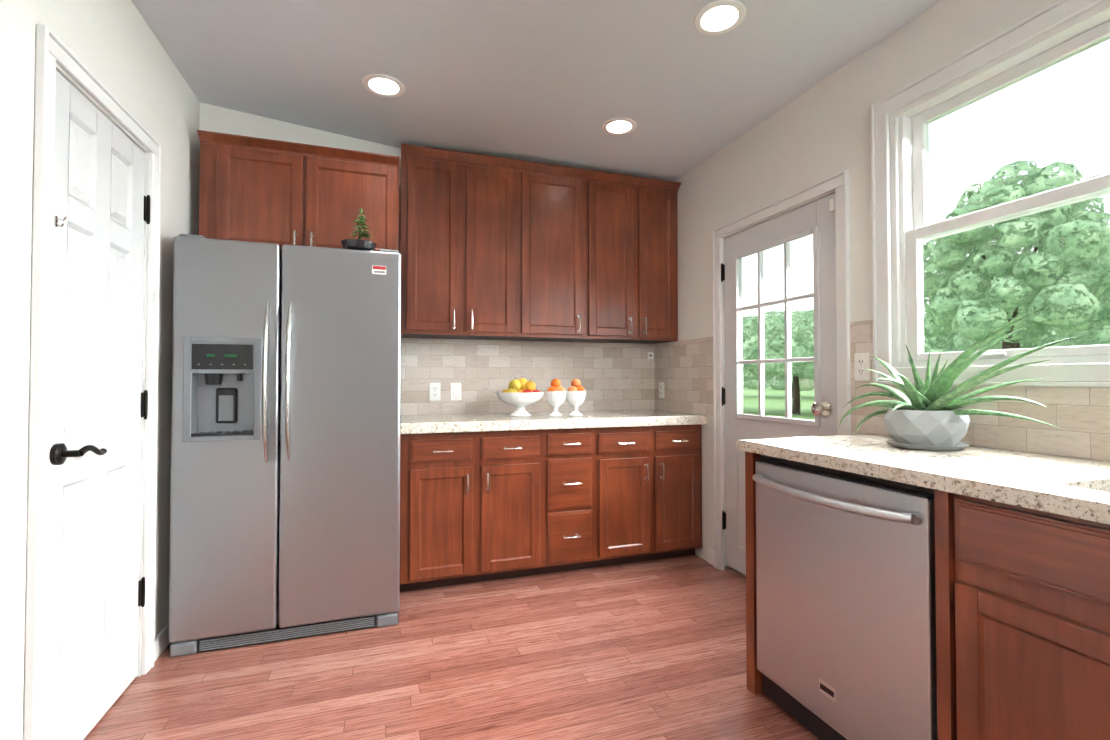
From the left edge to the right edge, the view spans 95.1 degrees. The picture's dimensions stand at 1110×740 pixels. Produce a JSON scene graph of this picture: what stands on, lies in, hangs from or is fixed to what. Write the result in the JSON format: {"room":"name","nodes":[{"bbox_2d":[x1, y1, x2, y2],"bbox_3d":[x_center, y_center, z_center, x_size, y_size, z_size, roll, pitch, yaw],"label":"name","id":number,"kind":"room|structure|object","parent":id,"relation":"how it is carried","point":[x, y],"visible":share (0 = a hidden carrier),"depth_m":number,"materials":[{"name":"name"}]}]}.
{"room":"kitchen","nodes":[
{"label":"kitchen","id":0,"kind":"room"},
{"bbox_2d":[0,0,199,739],"bbox_3d":[-0.847,-0.129,-0.522,0.160,2.520,7.200,0,-1,-18],"label":"wall","id":1,"kind":"structure","parent":0,"point":[116,48],"depth_m":1.34,"materials":[{"name":"white paint"}]},
{"bbox_2d":[23,24,160,739],"bbox_3d":[-1.550,0.126,1.659,0.163,2.086,0.732,0,-1,-18],"label":"door frame","id":2,"kind":"structure","parent":1,"relation":"attached to","point":[54,53],"depth_m":1.38,"materials":[{"name":"white"}]},
{"bbox_2d":[44,70,150,739],"bbox_3d":[-1.488,0.156,1.690,0.105,2.011,0.618,0,-1,-18],"label":"door leaf","id":3,"kind":"structure","parent":1,"relation":"in","point":[98,411],"depth_m":1.63,"materials":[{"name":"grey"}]},
{"bbox_2d":[154,623,169,661],"bbox_3d":[-1.744,1.140,2.426,0.013,0.085,0.878,0,-1,-18],"label":"baseboard","id":4,"kind":"structure","parent":1,"relation":"attached to","point":[162,643],"depth_m":2.10,"materials":[{"name":"white wood"}]},
{"bbox_2d":[199,102,651,414],"bbox_3d":[-0.533,-0.064,3.223,3.080,2.520,0.570,0,-1,-18],"label":"wall","id":5,"kind":"structure","parent":0,"point":[213,118],"depth_m":2.71,"materials":[{"name":"white paint"}]},
{"bbox_2d":[197,130,399,250],"bbox_3d":[-1.333,-0.838,2.787,0.902,0.548,0.632,0,-1,-18],"label":"upper cabinet","id":6,"kind":"object","parent":5,"relation":"attached to","point":[262,190],"visible":0.62,"depth_m":2.51,"materials":[{"name":"brown wood"}]},
{"bbox_2d":[399,143,522,339],"bbox_3d":[-0.609,-0.747,3.182,0.695,1.081,0.336,0,-1,-18],"label":"upper cabinet","id":7,"kind":"object","parent":5,"relation":"attached to","point":[495,248],"depth_m":3.03,"materials":[{"name":"brown wood"}]},
{"bbox_2d":[400,338,654,414],"bbox_3d":[-0.123,0.045,3.506,1.841,0.487,0.008,0,-1,-18],"label":"tile backsplash","id":8,"kind":"structure","parent":5,"relation":"attached to","point":[615,376],"depth_m":3.46,"materials":[{"name":"tile"}]},
{"bbox_2d":[429,383,439,400],"bbox_3d":[-0.776,0.141,3.278,0.072,0.116,0.009,0,-1,-18],"label":"duplex electrical outlet","id":9,"kind":"object","parent":8,"relation":"attached to","point":[434,391],"visible":1,"depth_m":3.27,"materials":[{"name":"white plastic"}]},
{"bbox_2d":[450,383,460,400],"bbox_3d":[-0.648,0.142,3.318,0.072,0.116,0.012,0,-1,-18],"label":"light switch","id":10,"kind":"object","parent":8,"relation":"attached to","point":[455,391],"visible":1,"depth_m":3.31,"materials":[{"name":"white plastic"}]},
{"bbox_2d":[647,352,652,358],"bbox_3d":[0.711,-0.107,3.777,0.050,0.050,0.008,0,-1,-18],"label":"outlet","id":11,"kind":"object","parent":8,"relation":"attached to","point":[649,355],"visible":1,"depth_m":3.77,"materials":[{"name":"white plastic"}]},
{"bbox_2d":[515,160,586,341],"bbox_3d":[-0.067,-0.743,3.362,0.447,1.081,0.336,0,-1,-18],"label":"upper cabinet","id":12,"kind":"object","parent":5,"relation":"attached to","point":[554,196],"depth_m":3.21,"materials":[{"name":"brown wood"}]},
{"bbox_2d":[587,169,680,343],"bbox_3d":[0.472,-0.740,3.542,0.691,1.081,0.336,0,-1,-18],"label":"upper cabinet","id":13,"kind":"object","parent":5,"relation":"attached to","point":[632,240],"depth_m":3.38,"materials":[{"name":"brown wood"}]},
{"bbox_2d":[83,555,819,739],"bbox_3d":[0.558,1.179,-0.077,3.080,0.080,7.480,0,-1,-18],"label":"floor","id":14,"kind":"structure","parent":0,"point":[650,650],"depth_m":1.96,"materials":[{"name":"brown wood"}]},
{"bbox_2d":[168,234,400,656],"bbox_3d":[-1.266,0.310,2.579,0.902,1.746,0.917,0,-1,-18],"label":"refrigerator","id":15,"kind":"object","parent":14,"relation":"on","point":[285,453],"visible":1,"depth_m":2.21,"materials":[{"name":"silver metal"}]},
{"bbox_2d":[341,208,376,250],"bbox_3d":[-0.918,-0.656,2.378,0.160,0.208,0.160,0,-1,-18],"label":"potted plant","id":16,"kind":"object","parent":15,"relation":"on","point":[358,244],"visible":0.9,"depth_m":2.35,"materials":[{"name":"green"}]},
{"bbox_2d":[400,429,547,591],"bbox_3d":[-0.529,0.766,3.040,0.786,0.852,0.606,0,-1,-18],"label":"base cabinet","id":17,"kind":"object","parent":14,"relation":"on","point":[484,506],"depth_m":2.77,"materials":[{"name":"brown wood"}]},
{"bbox_2d":[548,428,599,572],"bbox_3d":[-0.005,0.769,3.214,0.318,0.852,0.606,0,-1,-18],"label":"base cabinet","id":18,"kind":"object","parent":14,"relation":"on","point":[573,454],"depth_m":2.94,"materials":[{"name":"brown wood"}]},
{"bbox_2d":[600,424,701,566],"bbox_3d":[0.495,0.772,3.381,0.736,0.852,0.606,0,-1,-18],"label":"base cabinet","id":19,"kind":"object","parent":14,"relation":"on","point":[651,476],"depth_m":3.11,"materials":[{"name":"brown wood"}]},
{"bbox_2d":[400,409,706,433],"bbox_3d":[-0.023,0.312,3.197,1.840,0.056,0.646,0,-1,-18],"label":"countertop","id":20,"kind":"structure","parent":19,"relation":"on","point":[443,423],"depth_m":2.94,"materials":[{"name":"beige stone"}]},
{"bbox_2d":[496,378,544,416],"bbox_3d":[-0.212,0.159,3.121,0.303,0.244,0.303,0,-1,-18],"label":"fruit bowl","id":21,"kind":"object","parent":20,"relation":"on","point":[520,394],"visible":1,"depth_m":3.06,"materials":[{"name":"white ceramic"}]},
{"bbox_2d":[544,379,565,416],"bbox_3d":[0.003,0.166,3.097,0.136,0.228,0.133,0,-1,-18],"label":"fruit bowl","id":22,"kind":"object","parent":20,"relation":"on","point":[555,394],"visible":1,"depth_m":3.06,"materials":[{"name":"white ceramic"}]},
{"bbox_2d":[566,379,585,415],"bbox_3d":[0.128,0.167,3.150,0.136,0.229,0.133,0,-1,-18],"label":"bowl","id":23,"kind":"object","parent":20,"relation":"on","point":[575,395],"visible":1,"depth_m":3.12,"materials":[{"name":"white ceramic"}]},
{"bbox_2d":[745,451,924,694],"bbox_3d":[1.132,0.731,1.609,0.641,0.872,0.778,0,-1,-18],"label":"base cabinet","id":24,"kind":"object","parent":14,"relation":"on","point":[754,676],"depth_m":1.84,"materials":[{"name":"brown wood"}]},
{"bbox_2d":[737,434,1109,524],"bbox_3d":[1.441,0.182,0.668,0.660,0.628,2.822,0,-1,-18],"label":"countertop","id":25,"kind":"structure","parent":24,"relation":"on","point":[1076,487],"depth_m":1.32,"materials":[{"name":"beige stone"}]},
{"bbox_2d":[839,304,1081,450],"bbox_3d":[1.206,0.040,1.626,0.385,0.430,0.692,0,-1,-18],"label":"aloe plant","id":26,"kind":"object","parent":25,"relation":"on","point":[927,415],"visible":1,"depth_m":1.61,"materials":[{"name":"green plant"}]},
{"bbox_2d":[752,459,936,739],"bbox_3d":[1.079,0.738,1.619,0.696,0.838,0.622,0,-1,-18],"label":"dishwasher","id":27,"kind":"object","parent":14,"relation":"on","point":[846,606],"visible":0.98,"depth_m":1.46,"materials":[{"name":"silver metal"}]},
{"bbox_2d":[921,487,1109,739],"bbox_3d":[1.376,0.718,0.876,0.641,0.872,0.956,0,-1,-18],"label":"base cabinet","id":28,"kind":"object","parent":14,"relation":"on","point":[1022,623],"depth_m":1.07,"materials":[{"name":"brown wood"}]},
{"bbox_2d":[131,0,939,181],"bbox_3d":[0.558,-1.430,-0.032,3.080,0.100,7.480,0,-1,-18],"label":"ceiling","id":29,"kind":"structure","parent":0,"point":[557,82],"depth_m":2.24,"materials":[{"name":"white paint"}]},
{"bbox_2d":[362,74,404,97],"bbox_3d":[-0.805,-1.335,2.391,0.192,0.006,0.192,0,-1,-18],"label":"recessed light","id":30,"kind":"object","parent":29,"relation":"in","point":[384,85],"visible":1,"depth_m":2.38,"materials":[{"name":"white"}]},
{"bbox_2d":[602,117,636,134],"bbox_3d":[0.350,-1.329,2.775,0.192,0.006,0.192,0,-1,-18],"label":"recessed light","id":31,"kind":"object","parent":29,"relation":"in","point":[619,126],"visible":1,"depth_m":2.77,"materials":[{"name":"white"}]},
{"bbox_2d":[693,0,745,34],"bbox_3d":[0.628,-1.343,1.940,0.192,0.006,0.192,0,-1,-18],"label":"recessed light","id":32,"kind":"object","parent":29,"relation":"in","point":[718,17],"visible":1,"depth_m":1.93,"materials":[{"name":"white"}]},
{"bbox_2d":[655,0,1106,560],"bbox_3d":[1.952,-0.113,0.410,0.140,2.520,7.200,0,-1,-18],"label":"wall","id":33,"kind":"structure","parent":0,"point":[817,132],"depth_m":2.36,"materials":[{"name":"white paint"}]},
{"bbox_2d":[721,193,837,574],"bbox_3d":[1.120,0.177,2.650,0.119,1.939,0.828,0,-1,-18],"label":"door leaf","id":34,"kind":"structure","parent":33,"relation":"in","point":[817,219],"depth_m":2.66,"materials":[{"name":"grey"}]},
{"bbox_2d":[712,170,851,582],"bbox_3d":[1.188,0.162,2.663,0.163,2.050,0.950,0,-1,-18],"label":"door frame","id":35,"kind":"structure","parent":33,"relation":"attached to","point":[837,184],"depth_m":2.62,"materials":[{"name":"white wood"}]},
{"bbox_2d":[655,319,1109,460],"bbox_3d":[1.472,0.012,1.613,0.008,0.487,4.590,0,-1,-18],"label":"tile backsplash","id":36,"kind":"structure","parent":33,"relation":"attached to","point":[1079,417],"depth_m":1.68,"materials":[{"name":"tile"}]},
{"bbox_2d":[659,382,663,397],"bbox_3d":[0.773,0.147,3.686,0.009,0.116,0.072,0,-1,-18],"label":"outlet","id":37,"kind":"object","parent":36,"relation":"attached to","point":[661,389],"visible":1,"depth_m":3.68,"materials":[{"name":"white plastic"}]},
{"bbox_2d":[854,353,869,380],"bbox_3d":[1.290,-0.013,2.135,0.009,0.116,0.072,0,-1,-18],"label":"outlet","id":38,"kind":"object","parent":36,"relation":"attached to","point":[861,361],"visible":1,"depth_m":2.13,"materials":[{"name":"white plastic"}]},
{"bbox_2d":[871,0,1109,386],"bbox_3d":[1.585,-0.527,1.481,0.163,1.151,1.326,0,-1,-18],"label":"double-hung window","id":39,"kind":"structure","parent":33,"relation":"in","point":[917,229],"depth_m":1.81,"materials":[{"name":"white"}]},
{"label":"outside","id":40,"kind":"structure","parent":0,"visible":0},
{"bbox_2d":[743,385,814,419],"bbox_3d":[38.782,2.000,32.237,89.850,0.100,150.000,0,-1,-18],"label":"ground","id":41,"kind":"structure","parent":40,"point":[752,397],"depth_m":28.60,"materials":[{"name":"green plant"}]},
{"bbox_2d":[742,316,778,380],"bbox_3d":[6.654,-0.291,20.859,5.565,4.105,5.779,0,-1,-18],"label":"tree","id":42,"kind":"object","parent":41,"relation":"on","point":[747,325],"depth_m":18.80,"materials":[{"name":"green plant"}]},
{"bbox_2d":[743,374,813,390],"bbox_3d":[39.011,0.533,34.210,6.520,4.756,97.386,0,-1,-18],"label":"hedge","id":43,"kind":"object","parent":41,"relation":"on","point":[776,382],"depth_m":63.47,"materials":[{"name":"green plant"}]},
{"bbox_2d":[743,316,813,414],"bbox_3d":[9.501,-0.226,19.669,5.163,3.923,5.505,0,-1,-18],"label":"tree","id":44,"kind":"object","parent":41,"relation":"on","point":[800,343],"depth_m":18.25,"materials":[{"name":"green plant"}]},
{"bbox_2d":[753,309,813,397],"bbox_3d":[17.193,-1.185,36.660,9.558,6.437,9.986,0,-1,-18],"label":"tree","id":45,"kind":"object","parent":41,"relation":"on","point":[797,314],"depth_m":35.09,"materials":[{"name":"green plant"}]},
{"bbox_2d":[806,317,973,377],"bbox_3d":[11.750,-0.159,18.269,5.174,3.744,5.164,0,-1,-18],"label":"tree","id":46,"kind":"object","parent":41,"relation":"on","point":[944,342],"depth_m":16.46,"materials":[{"name":"green plant"}]},
{"bbox_2d":[923,160,1109,348],"bbox_3d":[8.315,-1.053,9.218,3.106,5.229,3.137,0,-1,-18],"label":"tree","id":47,"kind":"object","parent":41,"relation":"on","point":[999,298],"depth_m":8.52,"materials":[{"name":"green plant"}]},
{"bbox_2d":[923,255,1109,349],"bbox_3d":[17.275,-1.201,17.650,7.734,5.798,7.662,0,-1,-18],"label":"tree","id":48,"kind":"object","parent":41,"relation":"on","point":[1035,344],"depth_m":16.06,"materials":[{"name":"green plant"}]},
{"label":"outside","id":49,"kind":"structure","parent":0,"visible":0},
{"bbox_2d":[1040,297,1109,346],"bbox_3d":[12.569,-0.772,9.464,5.126,2.822,5.179,0,-1,-18],"label":"tree","id":50,"kind":"object","parent":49,"point":[1092,334],"depth_m":10.06,"materials":[{"name":"green plant"}]}
]}

